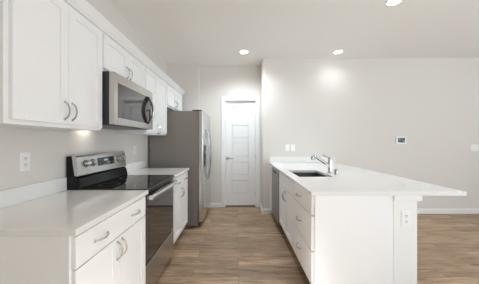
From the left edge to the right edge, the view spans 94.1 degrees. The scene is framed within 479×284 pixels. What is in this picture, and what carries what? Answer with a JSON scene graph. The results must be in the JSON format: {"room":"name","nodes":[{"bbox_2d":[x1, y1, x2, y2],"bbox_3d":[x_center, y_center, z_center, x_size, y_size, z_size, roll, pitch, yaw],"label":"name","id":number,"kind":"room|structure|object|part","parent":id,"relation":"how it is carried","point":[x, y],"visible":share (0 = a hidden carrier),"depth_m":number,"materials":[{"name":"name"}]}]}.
{"room":"kitchen","nodes":[
{"label":"kitchen","id":0,"kind":"room"},
{"bbox_2d":[0,0,166,189],"bbox_3d":[-1.429,-0.092,0.245,0.120,2.784,8.490,0,0,0],"label":"wall","id":1,"kind":"structure","parent":0,"point":[49,150],"depth_m":1.74,"materials":[{"name":"paint"}]},
{"bbox_2d":[19,152,29,171],"bbox_3d":[-1.365,0.132,1.426,0.009,0.117,0.072,0,0,0],"label":"power outlet","id":2,"kind":"object","parent":1,"relation":"attached to","point":[24,158],"visible":1,"depth_m":1.42,"materials":[{"name":"white plastic"}]},
{"bbox_2d":[0,177,66,208],"bbox_3d":[-1.359,0.335,1.362,0.019,0.102,0.782,0,0,0],"label":"backsplash","id":3,"kind":"structure","parent":1,"relation":"attached to","point":[12,196],"depth_m":1.45,"materials":[{"name":"white stone"}]},
{"bbox_2d":[0,0,101,130],"bbox_3d":[-1.188,-0.466,1.367,0.357,0.769,0.713,0,0,0],"label":"upper cabinet","id":4,"kind":"object","parent":1,"relation":"attached to","point":[51,54],"visible":1,"depth_m":1.25,"materials":[{"name":"paint"}]},
{"bbox_3d":[-1.055,-0.470,1.201,0.020,0.735,0.338,0,0,0],"label":"door","id":5,"kind":"part","parent":4,"relation":"part of","materials":[{"name":"paint"}]},
{"bbox_3d":[-1.058,-0.470,1.201,0.008,0.621,0.224,0,0,0],"label":"panel","id":6,"kind":"part","parent":4,"relation":"part of","materials":[{"name":"paint"}]},
{"bbox_3d":[-1.029,-0.183,1.342,0.038,0.120,0.016,0,0,0],"label":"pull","id":7,"kind":"part","parent":4,"relation":"part of","materials":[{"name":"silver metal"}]},
{"bbox_3d":[-1.029,-0.183,1.402,0.038,0.120,0.016,0,0,0],"label":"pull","id":8,"kind":"part","parent":4,"relation":"part of","materials":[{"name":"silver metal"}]},
{"bbox_3d":[-1.055,-0.470,1.542,0.020,0.735,0.338,0,0,0],"label":"door","id":9,"kind":"part","parent":4,"relation":"part of","materials":[{"name":"paint"}]},
{"bbox_3d":[-1.058,-0.470,1.542,0.008,0.621,0.224,0,0,0],"label":"panel","id":10,"kind":"part","parent":4,"relation":"part of","materials":[{"name":"paint"}]},
{"bbox_2d":[63,0,184,94],"bbox_3d":[-1.183,-0.886,2.570,0.367,0.071,3.190,0,0,0],"label":"crown molding","id":11,"kind":"structure","parent":4,"relation":"on","point":[82,7],"depth_m":1.87,"materials":[{"name":"paint"}]},
{"bbox_2d":[102,33,144,87],"bbox_3d":[-1.188,-0.699,2.119,0.357,0.302,0.783,0,0,0],"label":"upper cabinet","id":12,"kind":"object","parent":1,"relation":"attached to","point":[115,58],"visible":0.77,"depth_m":1.99,"materials":[{"name":"paint"}]},
{"bbox_3d":[-1.055,-0.704,1.924,0.020,0.268,0.370,0,0,0],"label":"door","id":13,"kind":"part","parent":12,"relation":"part of","materials":[{"name":"paint"}]},
{"bbox_3d":[-1.058,-0.704,1.924,0.008,0.154,0.256,0,0,0],"label":"panel","id":14,"kind":"part","parent":12,"relation":"part of","materials":[{"name":"paint"}]},
{"bbox_2d":[101,71,154,129],"bbox_3d":[-1.133,-0.332,2.119,0.468,0.423,0.778,0,0,0],"label":"microwave","id":15,"kind":"object","parent":12,"relation":"attached to","point":[126,105],"visible":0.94,"depth_m":1.91,"materials":[{"name":"grey metal"}]},
{"bbox_3d":[-0.986,-0.327,2.124,0.034,0.277,0.678,0,0,0],"label":"door glass","id":16,"kind":"part","parent":15,"relation":"part of","materials":[{"name":"black glass"}]},
{"bbox_3d":[-0.939,-0.326,2.393,0.080,0.309,0.037,0,0,0],"label":"handle","id":17,"kind":"part","parent":15,"relation":"part of","materials":[{"name":"silver metal"}]},
{"bbox_3d":[-1.055,-0.704,2.305,0.020,0.268,0.386,0,0,0],"label":"door","id":18,"kind":"part","parent":12,"relation":"part of","materials":[{"name":"paint"}]},
{"bbox_3d":[-1.058,-0.704,2.305,0.008,0.154,0.272,0,0,0],"label":"panel","id":19,"kind":"part","parent":12,"relation":"part of","materials":[{"name":"paint"}]},
{"bbox_2d":[125,161,144,172],"bbox_3d":[-1.359,0.335,2.865,0.019,0.102,0.701,0,0,0],"label":"backsplash","id":20,"kind":"structure","parent":1,"relation":"attached to","point":[130,167],"depth_m":2.92,"materials":[{"name":"white stone"}]},
{"bbox_2d":[117,67,166,134],"bbox_3d":[-1.188,-0.466,2.893,0.357,0.769,0.759,0,0,0],"label":"upper cabinet","id":21,"kind":"object","parent":1,"relation":"attached to","point":[154,84],"visible":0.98,"depth_m":2.84,"materials":[{"name":"paint"}]},
{"bbox_3d":[-1.055,-0.470,2.709,0.020,0.735,0.366,0,0,0],"label":"door","id":22,"kind":"part","parent":21,"relation":"part of","materials":[{"name":"paint"}]},
{"bbox_3d":[-1.058,-0.470,2.709,0.008,0.621,0.252,0,0,0],"label":"panel","id":23,"kind":"part","parent":21,"relation":"part of","materials":[{"name":"paint"}]},
{"bbox_3d":[-1.055,-0.470,3.078,0.020,0.735,0.366,0,0,0],"label":"door","id":24,"kind":"part","parent":21,"relation":"part of","materials":[{"name":"paint"}]},
{"bbox_3d":[-1.058,-0.470,3.078,0.008,0.621,0.252,0,0,0],"label":"panel","id":25,"kind":"part","parent":21,"relation":"part of","materials":[{"name":"paint"}]},
{"bbox_2d":[167,84,181,110],"bbox_3d":[-1.188,-0.682,3.719,0.357,0.335,0.883,0,0,0],"label":"upper cabinet","id":26,"kind":"object","parent":1,"relation":"attached to","point":[174,99],"visible":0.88,"depth_m":3.64,"materials":[{"name":"paint"}]},
{"bbox_3d":[-1.055,-0.688,3.503,0.020,0.301,0.428,0,0,0],"label":"door","id":27,"kind":"part","parent":26,"relation":"part of","materials":[{"name":"paint"}]},
{"bbox_3d":[-1.058,-0.688,3.503,0.008,0.187,0.314,0,0,0],"label":"panel","id":28,"kind":"part","parent":26,"relation":"part of","materials":[{"name":"paint"}]},
{"bbox_3d":[-1.055,-0.688,3.934,0.020,0.301,0.428,0,0,0],"label":"door","id":29,"kind":"part","parent":26,"relation":"part of","materials":[{"name":"paint"}]},
{"bbox_3d":[-1.058,-0.688,3.934,0.008,0.187,0.314,0,0,0],"label":"panel","id":30,"kind":"part","parent":26,"relation":"part of","materials":[{"name":"paint"}]},
{"bbox_2d":[167,64,198,110],"bbox_3d":[-1.067,-0.092,4.322,0.604,2.784,0.095,0,0,0],"label":"wall","id":31,"kind":"structure","parent":0,"point":[186,76],"depth_m":4.28,"materials":[{"name":"paint"}]},
{"bbox_2d":[199,65,260,202],"bbox_3d":[-0.463,-0.092,4.430,1.813,2.784,0.120,0,0,0],"label":"wall","id":32,"kind":"structure","parent":0,"point":[216,82],"depth_m":4.37,"materials":[{"name":"paint"}]},
{"bbox_2d":[209,203,220,207],"bbox_3d":[-0.549,1.258,4.363,0.431,0.085,0.014,0,0,0],"label":"baseboard","id":33,"kind":"structure","parent":32,"relation":"attached to","point":[212,205],"depth_m":4.36,"materials":[{"name":"paint"}]},
{"bbox_2d":[226,105,254,204],"bbox_3d":[0.043,0.279,4.390,0.587,1.987,0.096,0,0,0],"label":"door","id":34,"kind":"structure","parent":32,"relation":"in","point":[240,119],"depth_m":4.40,"materials":[{"name":"paint"}]},
{"bbox_3d":[0.032,0.896,4.419,0.333,0.260,0.030,0,0,0],"label":"panel","id":35,"kind":"part","parent":34,"relation":"part of","materials":[{"name":"paint"}]},
{"bbox_3d":[0.032,0.533,4.419,0.333,0.253,0.030,0,0,0],"label":"panel","id":36,"kind":"part","parent":34,"relation":"part of","materials":[{"name":"paint"}]},
{"bbox_3d":[0.032,0.174,4.419,0.333,0.256,0.030,0,0,0],"label":"panel","id":37,"kind":"part","parent":34,"relation":"part of","materials":[{"name":"paint"}]},
{"bbox_3d":[0.032,-0.180,4.419,0.333,0.254,0.030,0,0,0],"label":"panel","id":38,"kind":"part","parent":34,"relation":"part of","materials":[{"name":"paint"}]},
{"bbox_3d":[0.032,-0.538,4.419,0.333,0.266,0.030,0,0,0],"label":"panel","id":39,"kind":"part","parent":34,"relation":"part of","materials":[{"name":"paint"}]},
{"bbox_2d":[221,97,259,207],"bbox_3d":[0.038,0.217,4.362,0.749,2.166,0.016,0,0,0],"label":"trim","id":40,"kind":"structure","parent":32,"relation":"attached to","point":[223,99],"depth_m":4.35,"materials":[{"name":"paint"}]},
{"bbox_2d":[226,205,254,206],"bbox_3d":[0.038,1.294,4.435,0.605,0.012,0.110,0,0,0],"label":"threshold","id":41,"kind":"object","parent":32,"relation":"attached to","point":[226,205],"depth_m":4.42,"materials":[{"name":"wood"}]},
{"bbox_2d":[109,0,478,64],"bbox_3d":[2.316,-1.534,0.185,7.609,0.100,8.610,0,0,0],"label":"ceiling","id":42,"kind":"structure","parent":0,"point":[201,32],"depth_m":2.92,"materials":[{"name":"paint"}]},
{"bbox_2d":[239,49,248,53],"bbox_3d":[0.090,-1.479,3.700,0.170,0.010,0.170,0,0,0],"label":"recessed light","id":43,"kind":"object","parent":42,"relation":"in","point":[243,51],"visible":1,"depth_m":3.68,"materials":[{"name":"paint"}]},
{"bbox_2d":[332,49,343,53],"bbox_3d":[1.650,-1.479,3.700,0.170,0.010,0.170,0,0,0],"label":"recessed light","id":44,"kind":"object","parent":42,"relation":"in","point":[339,50],"visible":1,"depth_m":3.68,"materials":[{"name":"paint"}]},
{"bbox_2d":[385,0,402,5],"bbox_3d":[1.650,-1.479,2.364,0.170,0.010,0.170,0,0,0],"label":"recessed light","id":45,"kind":"object","parent":42,"relation":"in","point":[388,2],"visible":1,"depth_m":2.37,"materials":[{"name":"paint"}]},
{"bbox_2d":[155,207,478,283],"bbox_3d":[2.316,1.350,0.375,7.609,0.100,8.990,0,0,0],"label":"floor","id":46,"kind":"structure","parent":0,"point":[231,245],"depth_m":2.62,"materials":[{"name":"wood"}]},
{"bbox_2d":[0,196,144,283],"bbox_3d":[-1.030,0.859,1.368,0.674,0.883,0.766,0,0,0],"label":"base cabinet","id":47,"kind":"object","parent":46,"relation":"on","point":[111,251],"visible":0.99,"depth_m":1.07,"materials":[{"name":"paint"}]},
{"bbox_2d":[0,190,147,235],"bbox_3d":[-1.038,0.401,1.362,0.659,0.030,0.782,0,0,0],"label":"countertop","id":48,"kind":"structure","parent":47,"relation":"on","point":[67,212],"depth_m":1.23,"materials":[{"name":"white stone"}]},
{"bbox_3d":[-0.738,0.872,1.180,0.020,0.576,0.366,0,0,0],"label":"door","id":49,"kind":"part","parent":47,"relation":"part of","materials":[{"name":"paint"}]},
{"bbox_3d":[-0.741,0.872,1.180,0.008,0.462,0.252,0,0,0],"label":"panel","id":50,"kind":"part","parent":47,"relation":"part of","materials":[{"name":"paint"}]},
{"bbox_3d":[-0.714,0.508,1.184,0.034,0.016,0.126,0,0,0],"label":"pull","id":51,"kind":"part","parent":47,"relation":"part of","materials":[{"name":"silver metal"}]},
{"bbox_3d":[-0.738,0.504,1.371,0.020,0.144,0.748,0,0,0],"label":"drawer","id":52,"kind":"part","parent":47,"relation":"part of","materials":[{"name":"paint"}]},
{"bbox_3d":[-0.712,0.658,1.338,0.038,0.120,0.016,0,0,0],"label":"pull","id":53,"kind":"part","parent":47,"relation":"part of","materials":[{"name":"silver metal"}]},
{"bbox_3d":[-0.712,0.658,1.392,0.038,0.120,0.016,0,0,0],"label":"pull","id":54,"kind":"part","parent":47,"relation":"part of","materials":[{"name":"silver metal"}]},
{"bbox_3d":[-0.738,0.872,1.556,0.020,0.576,0.378,0,0,0],"label":"door","id":55,"kind":"part","parent":47,"relation":"part of","materials":[{"name":"paint"}]},
{"bbox_3d":[-0.741,0.872,1.556,0.008,0.462,0.264,0,0,0],"label":"panel","id":56,"kind":"part","parent":47,"relation":"part of","materials":[{"name":"paint"}]},
{"bbox_2d":[67,151,177,283],"bbox_3d":[-1.014,0.706,2.134,0.687,1.189,0.755,0,0,0],"label":"range","id":57,"kind":"object","parent":46,"relation":"on","point":[103,170],"visible":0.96,"depth_m":1.99,"materials":[{"name":"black metal"}]},
{"bbox_3d":[-1.257,0.188,1.863,0.036,0.053,0.053,0,0,0],"label":"knob","id":58,"kind":"part","parent":57,"relation":"part of","materials":[{"name":"metal"}]},
{"bbox_3d":[-1.257,0.188,1.948,0.036,0.053,0.053,0,0,0],"label":"knob","id":59,"kind":"part","parent":57,"relation":"part of","materials":[{"name":"metal"}]},
{"bbox_3d":[-1.298,0.196,2.134,0.073,0.170,0.755,0,0,0],"label":"control panel","id":60,"kind":"part","parent":57,"relation":"part of","materials":[{"name":"silver metal"}]},
{"bbox_2d":[80,175,173,190],"bbox_3d":[-0.996,0.391,2.134,0.548,0.025,0.753,0,0,0],"label":"cooktop","id":61,"kind":"object","parent":57,"relation":"in","point":[119,182],"depth_m":2.02,"materials":[{"name":"black glass"}]},
{"bbox_3d":[-0.742,0.699,2.134,0.018,0.567,0.745,0,0,0],"label":"oven door","id":62,"kind":"part","parent":57,"relation":"part of","materials":[{"name":"black glass"}]},
{"bbox_3d":[-0.741,1.123,2.134,0.022,0.263,0.745,0,0,0],"label":"storage drawer","id":63,"kind":"part","parent":57,"relation":"part of","materials":[{"name":"metal"}]},
{"bbox_3d":[-0.692,0.452,2.134,0.044,0.038,0.714,0,0,0],"label":"handle","id":64,"kind":"part","parent":57,"relation":"part of","materials":[{"name":"silver metal"}]},
{"bbox_2d":[149,110,210,226],"bbox_3d":[-0.899,0.414,3.804,0.879,1.772,0.917,0,0,0],"label":"refrigerator","id":65,"kind":"object","parent":46,"relation":"on","point":[186,143],"visible":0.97,"depth_m":3.35,"materials":[{"name":"grey metal"}]},
{"bbox_3d":[-0.566,0.379,3.539,0.065,1.662,0.385,0,0,0],"label":"freezer door","id":66,"kind":"part","parent":65,"relation":"part of","materials":[{"name":"silver metal"}]},
{"bbox_3d":[-0.566,0.379,3.999,0.065,1.662,0.522,0,0,0],"label":"fridge door","id":67,"kind":"part","parent":65,"relation":"part of","materials":[{"name":"silver metal"}]},
{"bbox_3d":[-0.504,0.210,3.690,0.088,0.873,0.028,0,0,0],"label":"handle","id":68,"kind":"part","parent":65,"relation":"part of","materials":[{"name":"silver metal"}]},
{"bbox_2d":[173,171,187,243],"bbox_3d":[-1.030,0.859,2.857,0.674,0.883,0.683,0,0,0],"label":"base cabinet","id":69,"kind":"object","parent":46,"relation":"on","point":[180,189],"visible":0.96,"depth_m":2.80,"materials":[{"name":"paint"}]},
{"bbox_2d":[128,168,188,177],"bbox_3d":[-1.038,0.401,2.865,0.659,0.030,0.701,0,0,0],"label":"countertop","id":70,"kind":"structure","parent":69,"relation":"on","point":[176,172],"depth_m":2.82,"materials":[{"name":"white stone"}]},
{"bbox_3d":[-0.738,0.872,2.693,0.020,0.576,0.330,0,0,0],"label":"door","id":71,"kind":"part","parent":69,"relation":"part of","materials":[{"name":"paint"}]},
{"bbox_3d":[-0.741,0.872,2.693,0.008,0.462,0.216,0,0,0],"label":"panel","id":72,"kind":"part","parent":69,"relation":"part of","materials":[{"name":"paint"}]},
{"bbox_3d":[-0.738,0.504,2.861,0.020,0.144,0.665,0,0,0],"label":"drawer","id":73,"kind":"part","parent":69,"relation":"part of","materials":[{"name":"paint"}]},
{"bbox_3d":[-0.738,0.872,3.027,0.020,0.576,0.331,0,0,0],"label":"door","id":74,"kind":"part","parent":69,"relation":"part of","materials":[{"name":"paint"}]},
{"bbox_3d":[-0.741,0.872,3.027,0.008,0.462,0.217,0,0,0],"label":"panel","id":75,"kind":"part","parent":69,"relation":"part of","materials":[{"name":"paint"}]},
{"bbox_2d":[272,167,282,228],"bbox_3d":[0.866,0.863,3.394,0.634,0.875,0.607,0,0,0],"label":"dishwasher","id":76,"kind":"object","parent":46,"relation":"on","point":[275,173],"visible":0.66,"depth_m":3.31,"materials":[{"name":"grey metal"}]},
{"bbox_2d":[279,172,293,249],"bbox_3d":[0.855,0.858,2.680,0.656,0.884,0.808,0,0,0],"label":"base cabinet","id":77,"kind":"object","parent":46,"relation":"on","point":[286,186],"visible":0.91,"depth_m":2.60,"materials":[{"name":"paint"}]},
{"bbox_3d":[0.572,0.849,2.881,0.020,0.532,0.397,0,0,0],"label":"door","id":78,"kind":"part","parent":77,"relation":"part of","materials":[{"name":"paint"}]},
{"bbox_3d":[0.575,0.849,2.881,0.008,0.418,0.283,0,0,0],"label":"panel","id":79,"kind":"part","parent":77,"relation":"part of","materials":[{"name":"paint"}]},
{"bbox_3d":[0.572,0.849,2.479,0.020,0.532,0.397,0,0,0],"label":"door","id":80,"kind":"part","parent":77,"relation":"part of","materials":[{"name":"paint"}]},
{"bbox_3d":[0.575,0.849,2.479,0.008,0.418,0.283,0,0,0],"label":"panel","id":81,"kind":"part","parent":77,"relation":"part of","materials":[{"name":"paint"}]},
{"bbox_2d":[294,183,392,283],"bbox_3d":[0.857,0.858,1.991,0.655,0.884,0.566,0,0,0],"label":"base cabinet","id":82,"kind":"object","parent":46,"relation":"on","point":[304,203],"depth_m":1.71,"materials":[{"name":"paint"}]},
{"bbox_3d":[0.572,0.987,1.995,0.020,0.256,0.550,0,0,0],"label":"drawer","id":83,"kind":"part","parent":82,"relation":"part of","materials":[{"name":"paint"}]},
{"bbox_3d":[0.572,0.716,1.995,0.020,0.265,0.550,0,0,0],"label":"drawer","id":84,"kind":"part","parent":82,"relation":"part of","materials":[{"name":"paint"}]},
{"bbox_3d":[0.572,0.498,1.995,0.020,0.148,0.550,0,0,0],"label":"drawer","id":85,"kind":"part","parent":82,"relation":"part of","materials":[{"name":"paint"}]},
{"bbox_3d":[0.885,0.858,1.712,0.598,0.884,0.008,0,0,0],"label":"end panel","id":86,"kind":"part","parent":82,"relation":"part of","materials":[{"name":"white wood"}]},
{"bbox_2d":[269,163,466,195],"bbox_3d":[1.143,0.401,2.846,1.182,0.030,2.306,0,0,0],"label":"countertop","id":87,"kind":"structure","parent":82,"relation":"on","point":[350,180],"depth_m":2.02,"materials":[{"name":"white stone"}]},
{"bbox_2d":[293,173,326,176],"bbox_3d":[0.844,0.513,2.674,0.391,0.194,0.537,0,0,0],"label":"sink","id":88,"kind":"object","parent":87,"relation":"in","point":[297,174],"visible":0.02,"depth_m":2.94,"materials":[{"name":"metal"}]},
{"bbox_2d":[311,154,332,172],"bbox_3d":[1.007,0.273,2.700,0.262,0.227,0.060,0,0,0],"label":"faucet","id":89,"kind":"object","parent":87,"relation":"on","point":[329,164],"visible":0.99,"depth_m":2.69,"materials":[{"name":"silver metal"}]},
{"bbox_3d":[1.017,0.247,2.700,0.177,0.134,0.035,0,0,0],"label":"spout","id":90,"kind":"part","parent":89,"relation":"part of","materials":[{"name":"silver metal"}]},
{"bbox_2d":[261,58,478,212],"bbox_3d":[3.217,-0.092,4.245,5.566,2.784,0.490,0,0,0],"label":"wall","id":91,"kind":"structure","parent":0,"point":[353,111],"depth_m":4.00,"materials":[{"name":"paint"}]},
{"bbox_2d":[262,209,270,213],"bbox_3d":[0.505,1.258,3.993,0.166,0.085,0.014,0,0,0],"label":"baseboard","id":92,"kind":"structure","parent":91,"relation":"attached to","point":[264,211],"depth_m":3.99,"materials":[{"name":"paint"}]},
{"bbox_2d":[270,165,271,210],"bbox_3d":[0.585,0.808,3.845,0.036,0.784,0.278,0,0,0],"label":"filler panel","id":93,"kind":"object","parent":91,"relation":"attached to","point":[270,165],"visible":0.29,"depth_m":3.83,"materials":[{"name":"paint"}]},
{"bbox_2d":[269,157,335,162],"bbox_3d":[1.143,0.336,3.990,1.182,0.100,0.019,0,0,0],"label":"backsplash","id":94,"kind":"structure","parent":91,"relation":"attached to","point":[271,159],"depth_m":3.98,"materials":[{"name":"white stone"}]},
{"bbox_2d":[396,137,405,143],"bbox_3d":[2.905,-0.014,3.987,0.180,0.128,0.025,0,0,0],"label":"thermostat","id":95,"kind":"object","parent":91,"relation":"attached to","point":[399,140],"visible":1,"depth_m":3.98,"materials":[{"name":"white plastic"}]},
{"bbox_2d":[417,209,478,213],"bbox_3d":[3.685,1.258,3.993,4.630,0.085,0.014,0,0,0],"label":"baseboard","id":96,"kind":"structure","parent":91,"relation":"attached to","point":[419,211],"depth_m":3.99,"materials":[{"name":"paint"}]},
{"bbox_2d":[470,145,478,150],"bbox_3d":[4.240,0.122,3.995,0.164,0.117,0.010,0,0,0],"label":"light switch","id":97,"kind":"object","parent":91,"relation":"attached to","point":[472,147],"visible":1,"depth_m":3.99,"materials":[{"name":"white plastic"}]},
{"bbox_2d":[393,201,416,283],"bbox_3d":[1.278,0.858,2.854,0.181,0.884,2.292,0,0,0],"label":"wall","id":98,"kind":"structure","parent":0,"point":[404,237],"depth_m":1.71,"materials":[{"name":"paint"}]},
{"bbox_2d":[401,211,410,225],"bbox_3d":[1.280,0.594,1.704,0.072,0.117,0.009,0,0,0],"label":"power outlet","id":99,"kind":"object","parent":98,"relation":"attached to","point":[405,215],"visible":1,"depth_m":1.70,"materials":[{"name":"white plastic"}]},
{"bbox_2d":[393,196,421,200],"bbox_3d":[1.289,0.437,1.700,0.212,0.040,0.016,0,0,0],"label":"trim","id":100,"kind":"structure","parent":98,"relation":"attached to","point":[395,198],"depth_m":1.69,"materials":[{"name":"paint"}]}
]}

